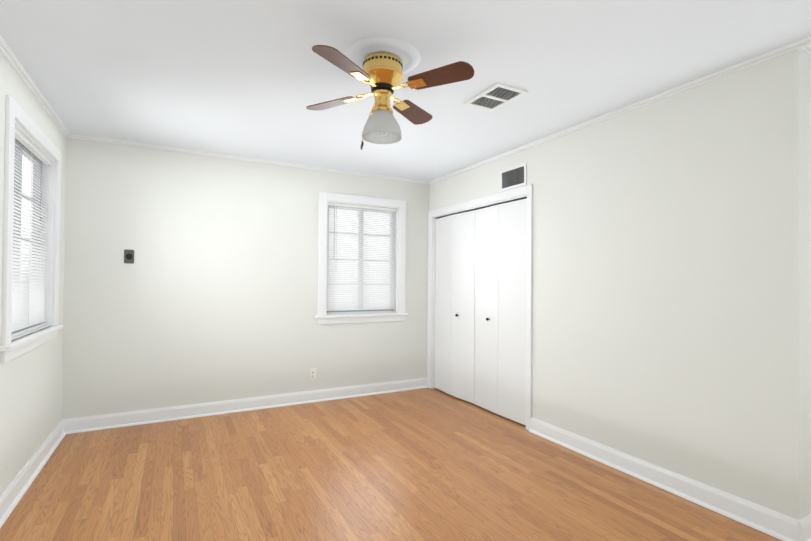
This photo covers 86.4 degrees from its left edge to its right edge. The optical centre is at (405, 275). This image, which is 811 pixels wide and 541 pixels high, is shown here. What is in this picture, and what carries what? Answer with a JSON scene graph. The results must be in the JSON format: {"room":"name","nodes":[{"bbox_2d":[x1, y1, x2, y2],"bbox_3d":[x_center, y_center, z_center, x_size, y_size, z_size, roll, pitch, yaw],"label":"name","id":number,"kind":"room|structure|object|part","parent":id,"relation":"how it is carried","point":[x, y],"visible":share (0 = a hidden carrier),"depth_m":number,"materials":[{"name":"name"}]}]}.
{"room":"empty bedroom","nodes":[
{"label":"empty bedroom","id":0,"kind":"room"},
{"bbox_2d":[0,51,65,495],"bbox_3d":[-1.627,0.041,1.206,0.150,2.440,5.150,1,-1,-28],"label":"wall","id":1,"kind":"structure","parent":0,"point":[30,400],"depth_m":2.66,"materials":[{"name":"white paint"}]},
{"bbox_2d":[1,95,60,363],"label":"window","id":2,"kind":"structure","parent":1,"relation":"in","point":[23,306],"depth_m":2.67,"materials":[{"name":"white"}]},
{"bbox_3d":[-2.375,0.428,2.766,0.016,0.064,1.170,1,-1,-28],"label":"left window apron","id":3,"kind":"part","parent":2,"relation":"part of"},
{"bbox_3d":[-2.412,-0.248,2.751,0.036,1.205,0.968,1,-1,-28],"label":"left window blind rails","id":4,"kind":"part","parent":2,"relation":"part of","materials":[{"name":"white plastic"}]},
{"bbox_2d":[0,324,62,351],"bbox_3d":[-2.371,0.381,2.769,0.065,0.028,1.210,1,-1,-28],"label":"window sill","id":5,"kind":"structure","parent":1,"relation":"attached to","point":[22,341],"depth_m":2.57,"materials":[{"name":"white wood"}]},
{"bbox_2d":[0,419,65,527],"bbox_3d":[-1.591,1.205,1.304,0.035,0.115,5.000,1,-1,-28],"label":"baseboard","id":6,"kind":"structure","parent":1,"relation":"attached to","point":[13,493],"depth_m":2.64,"materials":[{"name":"white wood"}]},
{"bbox_2d":[0,35,69,136],"bbox_3d":[-1.574,-1.162,1.328,0.030,0.030,5.000,1,-1,-28],"label":"crown molding","id":7,"kind":"structure","parent":1,"relation":"attached to","point":[10,56],"depth_m":2.58,"materials":[{"name":"white wood"}]},
{"bbox_2d":[62,137,429,418],"bbox_3d":[-1.043,0.081,4.527,4.320,2.440,0.150,1,-1,-28],"label":"wall","id":8,"kind":"structure","parent":0,"point":[210,294],"depth_m":4.01,"materials":[{"name":"white paint"}]},
{"bbox_2d":[124,250,133,263],"bbox_3d":[-2.383,-0.168,3.721,0.074,0.120,0.006,1,-1,-28],"label":"switch plate","id":9,"kind":"object","parent":8,"relation":"attached to","point":[128,256],"visible":1,"depth_m":3.72,"materials":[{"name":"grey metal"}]},
{"bbox_2d":[63,377,427,433],"bbox_3d":[-1.251,1.240,4.303,3.470,0.115,0.035,1,-1,-28],"label":"baseboard","id":10,"kind":"structure","parent":8,"relation":"attached to","point":[104,421],"depth_m":4.08,"materials":[{"name":"white wood"}]},
{"bbox_2d":[68,133,428,184],"bbox_3d":[-1.233,-1.127,4.331,3.470,0.030,0.030,1,-1,-28],"label":"crown molding","id":11,"kind":"structure","parent":8,"relation":"attached to","point":[123,142],"depth_m":4.11,"materials":[{"name":"white wood"}]},
{"bbox_2d":[310,368,315,379],"bbox_3d":[-0.959,1.016,4.475,0.070,0.115,0.011,1,-1,-28],"label":"duplex electrical outlet","id":12,"kind":"object","parent":8,"relation":"attached to","point":[313,374],"visible":1,"depth_m":4.47,"materials":[{"name":"white plastic"}]},
{"bbox_2d":[318,192,405,324],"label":"window","id":13,"kind":"structure","parent":8,"relation":"in","point":[338,286],"depth_m":4.77,"materials":[{"name":"white"}]},
{"bbox_2d":[334,206,336,227],"bbox_3d":[-0.753,-0.400,4.617,0.030,0.708,0.011,1,-1,-28],"label":"blind wand","id":14,"kind":"object","parent":13,"relation":"hanging from","point":[334,215],"visible":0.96,"depth_m":4.62,"materials":[{"name":"grey paint"}]},
{"bbox_3d":[-0.460,0.479,4.743,1.030,0.064,0.016,1,-1,-28],"label":"back window apron","id":15,"kind":"part","parent":13,"relation":"part of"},
{"bbox_3d":[-0.478,-0.186,4.792,0.828,1.185,0.036,1,-1,-28],"label":"back window blind rails","id":16,"kind":"part","parent":13,"relation":"part of","materials":[{"name":"white plastic"}]},
{"bbox_2d":[316,313,407,318],"bbox_3d":[-0.458,0.432,4.739,1.070,0.028,0.065,1,-1,-28],"label":"window sill","id":17,"kind":"structure","parent":8,"relation":"attached to","point":[360,315],"depth_m":4.69,"materials":[{"name":"white wood"}]},
{"bbox_2d":[0,388,781,540],"bbox_3d":[0.627,1.323,2.493,5.370,0.060,5.300,1,-1,-28],"label":"floor","id":18,"kind":"structure","parent":0,"point":[427,464],"depth_m":2.65,"materials":[{"name":"brown wood"}]},
{"bbox_2d":[0,0,810,180],"bbox_3d":[0.647,-1.197,2.520,5.370,0.100,5.300,1,-1,-28],"label":"ceiling","id":19,"kind":"structure","parent":0,"point":[251,78],"depth_m":2.34,"materials":[{"name":"white paint"}]},
{"bbox_2d":[306,37,473,149],"bbox_3d":[-0.123,-0.908,2.286,0.762,0.494,0.762,1,-1,-15],"label":"ceiling fan","id":20,"kind":"object","parent":19,"relation":"hanging from","point":[380,66],"visible":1,"depth_m":2.20,"materials":[{"name":"brown wood"}]},
{"bbox_3d":[-0.416,-0.980,2.454,0.249,0.032,0.316,1,-1,-28],"label":"blade","id":21,"kind":"part","parent":20,"relation":"part of","materials":[{"name":"brown wood"}]},
{"bbox_3d":[-0.289,-0.984,1.994,0.316,0.032,0.249,1,-1,-28],"label":"blade","id":22,"kind":"part","parent":20,"relation":"part of","materials":[{"name":"brown wood"}]},
{"bbox_3d":[-0.124,-0.797,2.285,0.210,0.136,0.210,1,-1,-28],"label":"lamp shade","id":23,"kind":"part","parent":20,"relation":"part of","materials":[{"name":"white glass"}]},
{"bbox_3d":[0.044,-0.975,2.581,0.316,0.032,0.249,1,-1,-28],"label":"blade","id":24,"kind":"part","parent":20,"relation":"part of","materials":[{"name":"brown wood"}]},
{"bbox_3d":[0.171,-0.979,2.121,0.249,0.032,0.316,1,-1,-28],"label":"blade","id":25,"kind":"part","parent":20,"relation":"part of","materials":[{"name":"brown wood"}]},
{"bbox_2d":[464,83,527,110],"bbox_3d":[0.572,-1.140,2.763,0.240,0.010,0.340,1,-1,-28],"label":"ceiling vent","id":26,"kind":"object","parent":19,"relation":"in","point":[495,96],"visible":1,"depth_m":2.75,"materials":[{"name":"white metal"}]},
{"bbox_2d":[429,49,809,519],"bbox_3d":[1.150,0.089,3.655,0.120,2.440,3.460,1,-1,-28],"label":"wall","id":27,"kind":"structure","parent":0,"point":[670,313],"depth_m":2.56,"materials":[{"name":"white paint"}]},
{"bbox_2d":[427,184,532,429],"bbox_3d":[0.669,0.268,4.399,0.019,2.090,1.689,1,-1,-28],"label":"trim","id":28,"kind":"structure","parent":27,"relation":"attached to","point":[515,192],"depth_m":3.82,"materials":[{"name":"white wood"}]},
{"bbox_2d":[435,198,526,424],"bbox_3d":[0.697,0.313,4.392,0.080,1.973,1.512,1,-1,-28],"label":"closet doors","id":29,"kind":"structure","parent":27,"relation":"in","point":[480,305],"depth_m":4.25,"materials":[{"name":"white wood"}]},
{"bbox_3d":[0.440,0.316,4.898,0.054,1.973,0.377,1,-1,-28],"label":"panel","id":30,"kind":"part","parent":29,"relation":"part of","materials":[{"name":"white wood"}]},
{"bbox_3d":[0.618,0.314,4.567,0.054,1.973,0.377,1,-1,-28],"label":"panel","id":31,"kind":"part","parent":29,"relation":"part of","materials":[{"name":"white wood"}]},
{"bbox_3d":[0.802,0.312,4.233,0.045,1.973,0.377,1,-1,-28],"label":"panel","id":32,"kind":"part","parent":29,"relation":"part of","materials":[{"name":"white wood"}]},
{"bbox_3d":[0.980,0.310,3.900,0.045,1.973,0.377,1,-1,-28],"label":"panel","id":33,"kind":"part","parent":29,"relation":"part of","materials":[{"name":"white wood"}]},
{"bbox_2d":[436,197,526,218],"bbox_3d":[0.734,-0.675,4.418,0.030,0.028,1.516,1,-1,-28],"label":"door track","id":34,"kind":"structure","parent":27,"relation":"attached to","point":[485,207],"depth_m":4.28,"materials":[{"name":"black metal"}]},
{"bbox_2d":[500,163,526,191],"bbox_3d":[0.966,-0.885,3.886,0.009,0.194,0.340,1,-1,-28],"label":"air vent","id":35,"kind":"object","parent":27,"relation":"in","point":[513,177],"visible":1,"depth_m":3.88,"materials":[{"name":"white metal"}]},
{"bbox_2d":[429,37,810,184],"bbox_3d":[1.105,-1.117,3.610,0.030,0.030,3.510,1,-1,-28],"label":"crown molding","id":36,"kind":"structure","parent":27,"relation":"attached to","point":[785,49],"depth_m":2.71,"materials":[{"name":"white wood"}]},
{"bbox_2d":[529,417,798,540],"bbox_3d":[1.472,1.246,2.861,0.035,0.115,1.769,1,-1,-28],"label":"baseboard","id":37,"kind":"structure","parent":27,"relation":"attached to","point":[778,525],"depth_m":2.56,"materials":[{"name":"white wood"}]},
{"bbox_2d":[809,56,810,513],"bbox_3d":[2.644,0.089,2.561,1.480,2.440,0.120,1,-1,-28],"label":"wall","id":38,"kind":"structure","parent":0,"point":[810,248],"depth_m":2.17,"materials":[{"name":"white paint"}]},
{"bbox_2d":[797,514,810,540],"bbox_3d":[2.611,1.250,2.448,1.617,0.115,0.035,1,-1,-28],"label":"baseboard return","id":39,"kind":"object","parent":38,"relation":"attached to","point":[804,529],"visible":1,"depth_m":2.09,"materials":[{"name":"white wood"}]}
]}

